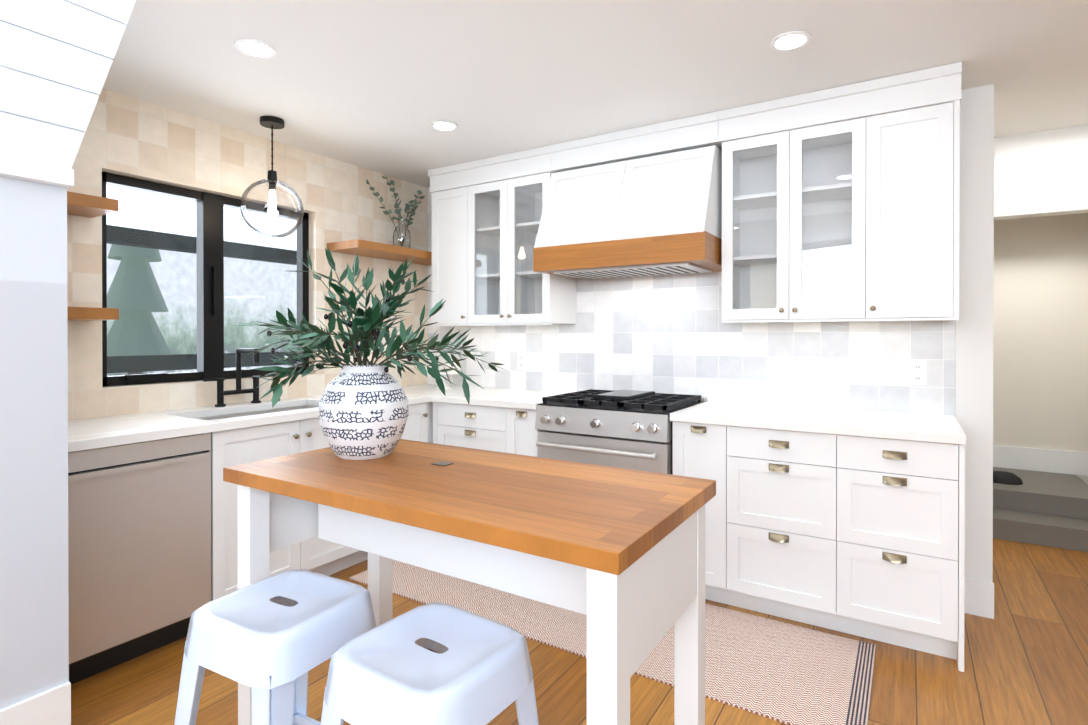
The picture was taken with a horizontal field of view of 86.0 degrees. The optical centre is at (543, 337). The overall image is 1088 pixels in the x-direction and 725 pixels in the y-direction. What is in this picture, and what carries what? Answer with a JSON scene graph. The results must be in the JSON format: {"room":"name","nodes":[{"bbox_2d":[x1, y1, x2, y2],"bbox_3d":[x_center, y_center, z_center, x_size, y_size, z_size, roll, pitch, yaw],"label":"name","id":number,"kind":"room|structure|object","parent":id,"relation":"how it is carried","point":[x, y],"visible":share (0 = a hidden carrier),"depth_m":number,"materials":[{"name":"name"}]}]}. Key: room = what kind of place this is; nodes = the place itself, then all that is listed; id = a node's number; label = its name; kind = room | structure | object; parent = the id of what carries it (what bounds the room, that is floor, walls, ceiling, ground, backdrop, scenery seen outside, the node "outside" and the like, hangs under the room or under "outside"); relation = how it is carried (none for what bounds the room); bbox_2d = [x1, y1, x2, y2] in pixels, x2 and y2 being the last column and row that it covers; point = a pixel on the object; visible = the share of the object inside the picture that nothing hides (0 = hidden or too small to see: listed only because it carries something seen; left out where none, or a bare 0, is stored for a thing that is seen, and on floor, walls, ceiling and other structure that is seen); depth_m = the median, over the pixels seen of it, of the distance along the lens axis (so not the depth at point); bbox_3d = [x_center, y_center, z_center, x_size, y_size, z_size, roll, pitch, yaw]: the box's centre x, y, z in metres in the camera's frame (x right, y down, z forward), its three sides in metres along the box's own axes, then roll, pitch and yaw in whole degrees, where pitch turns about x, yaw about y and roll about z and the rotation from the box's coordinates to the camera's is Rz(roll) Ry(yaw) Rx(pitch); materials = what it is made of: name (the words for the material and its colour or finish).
{"room":"kitchen","nodes":[
{"label":"kitchen","id":0,"kind":"room"},
{"bbox_2d":[0,0,135,724],"bbox_3d":[-2.978,0.072,0.274,1.008,2.440,4.568,0,0,32],"label":"wall","id":1,"kind":"structure","parent":0,"point":[56,58],"depth_m":1.74,"materials":[{"name":"white paint"}]},
{"bbox_2d":[67,88,427,419],"bbox_3d":[-2.798,0.066,1.666,0.160,2.440,7.120,0,0,32],"label":"wall","id":2,"kind":"structure","parent":0,"point":[127,136],"depth_m":3.17,"materials":[{"name":"tile"}]},
{"bbox_2d":[67,307,118,320],"bbox_3d":[-2.066,-0.103,2.425,0.268,0.050,0.415,0,0,32],"label":"shelf","id":3,"kind":"object","parent":2,"relation":"attached to","point":[85,313],"visible":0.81,"depth_m":2.45,"materials":[{"name":"brown wood"}]},
{"bbox_2d":[67,191,118,217],"bbox_3d":[-2.066,-0.573,2.423,0.268,0.050,0.415,0,0,32],"label":"shelf","id":4,"kind":"object","parent":2,"relation":"attached to","point":[85,205],"visible":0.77,"depth_m":2.47,"materials":[{"name":"brown wood"}]},
{"bbox_2d":[102,171,308,386],"bbox_3d":[-1.817,-0.282,3.239,0.090,1.020,1.150,0,0,32],"label":"window","id":5,"kind":"structure","parent":2,"relation":"in","point":[210,237],"depth_m":3.18,"materials":[{"name":"black metal"}]},
{"bbox_2d":[327,239,431,264],"bbox_3d":[-1.023,-0.586,4.060,0.298,0.050,0.928,0,0,32],"label":"shelf","id":6,"kind":"object","parent":2,"relation":"attached to","point":[379,250],"visible":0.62,"depth_m":3.84,"materials":[{"name":"brown wood"}]},
{"bbox_2d":[366,175,424,247],"bbox_3d":[-1.065,-0.875,4.089,0.226,0.525,0.561,0,0,32],"label":"bottle vase","id":7,"kind":"object","parent":6,"relation":"on","point":[396,205],"visible":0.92,"depth_m":4.12,"materials":[{"name":"clear glass"}]},
{"bbox_2d":[436,388,570,409],"bbox_3d":[-0.195,0.380,3.712,0.756,0.038,0.646,0,0,32],"label":"countertop","id":8,"kind":"structure","parent":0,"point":[493,397],"depth_m":3.60,"materials":[{"name":"white stone"}]},
{"bbox_2d":[71,538,1087,724],"bbox_3d":[0.253,1.341,0.457,6.700,0.100,8.300,0,0,32],"label":"floor","id":9,"kind":"structure","parent":0,"point":[1026,655],"depth_m":2.19,"materials":[{"name":"brown wood"}]},
{"bbox_2d":[68,433,210,683],"bbox_3d":[-1.830,0.846,2.413,0.590,0.871,0.596,0,0,32],"label":"dishwasher","id":10,"kind":"object","parent":9,"relation":"on","point":[139,548],"visible":0.58,"depth_m":2.27,"materials":[{"name":"silver metal"}]},
{"bbox_2d":[174,569,375,724],"bbox_3d":[-0.633,0.961,1.423,0.400,0.650,0.400,0,0,28],"label":"stool","id":11,"kind":"object","parent":9,"relation":"on","point":[272,641],"visible":1,"depth_m":1.33,"materials":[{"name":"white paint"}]},
{"bbox_2d":[209,402,432,600],"bbox_3d":[-1.322,0.840,3.258,0.650,0.874,2.616,0,0,32],"label":"base cabinet","id":12,"kind":"object","parent":9,"relation":"on","point":[233,447],"visible":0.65,"depth_m":2.76,"materials":[{"name":"white paint"}]},
{"bbox_2d":[68,384,486,451],"bbox_3d":[-1.318,0.497,3.254,0.660,0.268,2.616,0,0,32],"label":"countertop","id":13,"kind":"structure","parent":12,"relation":"on","point":[96,432],"depth_m":2.62,"materials":[{"name":"white stone"}]},
{"bbox_2d":[203,348,279,406],"bbox_3d":[-1.585,0.209,3.166,0.206,0.308,0.429,0,0,32],"label":"faucet","id":14,"kind":"object","parent":13,"relation":"on","point":[221,392],"visible":0.73,"depth_m":3.17,"materials":[{"name":"black metal"}]},
{"bbox_2d":[425,361,460,389],"bbox_3d":[-0.708,0.264,4.098,0.250,0.190,0.250,0,0,32],"label":"cake stand","id":15,"kind":"object","parent":13,"relation":"on","point":[446,385],"visible":0.46,"depth_m":4.04,"materials":[{"name":"white ceramic"}]},
{"bbox_2d":[320,602,538,724],"bbox_3d":[-0.235,0.962,1.221,0.400,0.650,0.400,0,0,35],"label":"stool","id":16,"kind":"object","parent":9,"relation":"on","point":[433,663],"visible":1,"depth_m":1.15,"materials":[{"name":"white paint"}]},
{"bbox_2d":[223,439,715,724],"bbox_3d":[-0.229,0.822,1.555,1.205,0.927,0.585,0,0,32],"label":"island table","id":17,"kind":"object","parent":9,"relation":"on","point":[616,555],"visible":0.83,"depth_m":1.40,"materials":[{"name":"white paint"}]},
{"bbox_2d":[232,246,506,459],"bbox_3d":[-0.554,0.041,1.814,0.880,0.637,0.739,0,0,32],"label":"vase","id":18,"kind":"object","parent":17,"relation":"on","point":[363,413],"visible":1,"depth_m":1.70,"materials":[{"name":"white ceramic"}]},
{"bbox_2d":[433,402,540,456],"bbox_3d":[-0.210,0.838,3.727,0.790,0.874,0.641,0,0,32],"label":"base cabinet","id":19,"kind":"object","parent":9,"relation":"on","point":[505,430],"visible":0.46,"depth_m":3.46,"materials":[{"name":"white paint"}]},
{"bbox_2d":[349,559,875,724],"bbox_3d":[0.171,1.276,2.756,2.400,0.008,0.710,0,0,32],"label":"rug","id":20,"kind":"object","parent":9,"relation":"on","point":[786,673],"visible":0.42,"depth_m":2.37,"materials":[{"name":"beige fabric"}]},
{"bbox_2d":[535,389,706,474],"bbox_3d":[0.432,0.795,3.278,0.757,0.964,0.712,0,0,32],"label":"range","id":21,"kind":"object","parent":9,"relation":"on","point":[629,429],"visible":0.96,"depth_m":3.04,"materials":[{"name":"silver metal"}]},
{"bbox_2d":[673,421,964,671],"bbox_3d":[1.276,0.842,2.796,1.164,0.874,0.641,0,0,32],"label":"base cabinet","id":22,"kind":"object","parent":9,"relation":"on","point":[860,536],"visible":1,"depth_m":2.47,"materials":[{"name":"white paint"}]},
{"bbox_2d":[670,401,965,444],"bbox_3d":[1.275,0.384,2.793,1.169,0.038,0.643,0,0,32],"label":"countertop","id":23,"kind":"structure","parent":22,"relation":"on","point":[938,428],"depth_m":2.62,"materials":[{"name":"white stone"}]},
{"bbox_2d":[103,0,1087,187],"bbox_3d":[0.704,-1.202,1.165,6.700,0.100,10.000,0,0,32],"label":"ceiling","id":24,"kind":"structure","parent":0,"point":[379,86],"depth_m":2.45,"materials":[{"name":"white paint"}]},
{"bbox_2d":[234,39,275,57],"bbox_3d":[-1.152,-1.154,2.328,0.149,0.007,0.149,0,0,26],"label":"recessed light","id":25,"kind":"object","parent":24,"relation":"in","point":[250,47],"depth_m":2.32,"materials":[{"name":"white paint"}]},
{"bbox_2d":[240,116,303,238],"bbox_3d":[-1.446,-0.846,3.104,0.309,0.630,0.309,0,0,32],"label":"pendant light","id":26,"kind":"object","parent":24,"relation":"hanging from","point":[272,122],"visible":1,"depth_m":3.10,"materials":[{"name":"clear glass"}]},
{"bbox_2d":[431,120,457,130],"bbox_3d":[-0.543,-1.158,3.186,0.149,0.007,0.149,0,0,26],"label":"recessed light","id":27,"kind":"object","parent":24,"relation":"in","point":[441,125],"depth_m":3.17,"materials":[{"name":"white paint"}]},
{"bbox_2d":[770,30,811,50],"bbox_3d":[0.959,-1.153,2.268,0.149,0.007,0.149,0,0,26],"label":"recessed light","id":28,"kind":"object","parent":24,"relation":"in","point":[791,40],"depth_m":2.26,"materials":[{"name":"white paint"}]},
{"bbox_2d":[428,187,955,414],"bbox_3d":[0.552,0.056,3.697,3.360,2.440,0.120,0,0,32],"label":"wall","id":29,"kind":"structure","parent":0,"point":[670,334],"depth_m":3.40,"materials":[{"name":"tile"}]},
{"bbox_2d":[428,145,575,325],"bbox_3d":[-0.288,-0.623,3.933,0.991,1.080,0.363,0,0,32],"label":"upper cabinet","id":30,"kind":"object","parent":29,"relation":"attached to","point":[486,215],"visible":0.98,"depth_m":3.88,"materials":[{"name":"white paint"}]},
{"bbox_2d":[517,353,525,369],"bbox_3d":[-0.156,0.162,4.065,0.070,0.115,0.008,0,0,32],"label":"electrical outlet plate","id":31,"kind":"object","parent":29,"relation":"attached to","point":[521,357],"depth_m":4.06,"materials":[{"name":"white plastic"}]},
{"bbox_2d":[533,111,721,278],"bbox_3d":[0.506,-0.765,3.322,1.000,0.792,0.554,0,0,32],"label":"range hood","id":32,"kind":"object","parent":29,"relation":"attached to","point":[641,201],"visible":0.98,"depth_m":3.13,"materials":[{"name":"white paint"}]},
{"bbox_2d":[717,62,961,322],"bbox_3d":[1.413,-0.618,2.867,1.018,1.080,0.363,0,0,32],"label":"upper cabinet","id":33,"kind":"object","parent":29,"relation":"attached to","point":[840,203],"visible":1,"depth_m":2.72,"materials":[{"name":"white paint"}]},
{"bbox_2d":[909,360,926,384],"bbox_3d":[1.815,0.168,2.830,0.070,0.115,0.008,0,0,32],"label":"electrical outlet plate","id":34,"kind":"object","parent":29,"relation":"attached to","point":[917,372],"depth_m":2.83,"materials":[{"name":"white plastic"}]},
{"bbox_2d":[955,84,993,618],"bbox_3d":[2.029,0.060,2.754,0.145,2.440,0.150,0,0,32],"label":"wall","id":35,"kind":"structure","parent":0,"point":[974,374],"depth_m":2.70,"materials":[{"name":"white paint"}]},
{"bbox_2d":[993,213,1087,484],"bbox_3d":[4.551,0.654,4.017,3.200,3.640,0.135,0,0,32],"label":"wall","id":36,"kind":"structure","parent":0,"point":[1040,363],"depth_m":4.43,"materials":[{"name":"beige paint"}]},
{"bbox_2d":[993,467,1087,551],"bbox_3d":[3.364,1.744,4.049,1.040,1.460,1.110,0,0,32],"label":"stairs","id":37,"kind":"structure","parent":0,"point":[1050,509],"depth_m":3.75,"materials":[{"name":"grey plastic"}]},
{"bbox_2d":[993,471,1022,484],"bbox_3d":[3.253,0.979,4.133,0.220,0.068,0.220,0,0,32],"label":"shoe","id":38,"kind":"object","parent":37,"relation":"on","point":[1004,477],"visible":0.79,"depth_m":4.06,"materials":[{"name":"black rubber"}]},
{"bbox_2d":[994,125,1087,219],"bbox_3d":[2.894,-0.932,3.287,1.040,0.460,0.120,0,0,32],"label":"wall","id":39,"kind":"structure","parent":0,"point":[1040,173],"depth_m":3.28,"materials":[{"name":"white paint"}]},
{"label":"outside","id":40,"kind":"structure","parent":0,"visible":0},
{"bbox_2d":[106,185,296,375],"bbox_3d":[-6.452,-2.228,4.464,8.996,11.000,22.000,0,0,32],"label":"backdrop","id":41,"kind":"structure","parent":40,"point":[156,257],"depth_m":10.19,"materials":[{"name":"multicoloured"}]}
]}

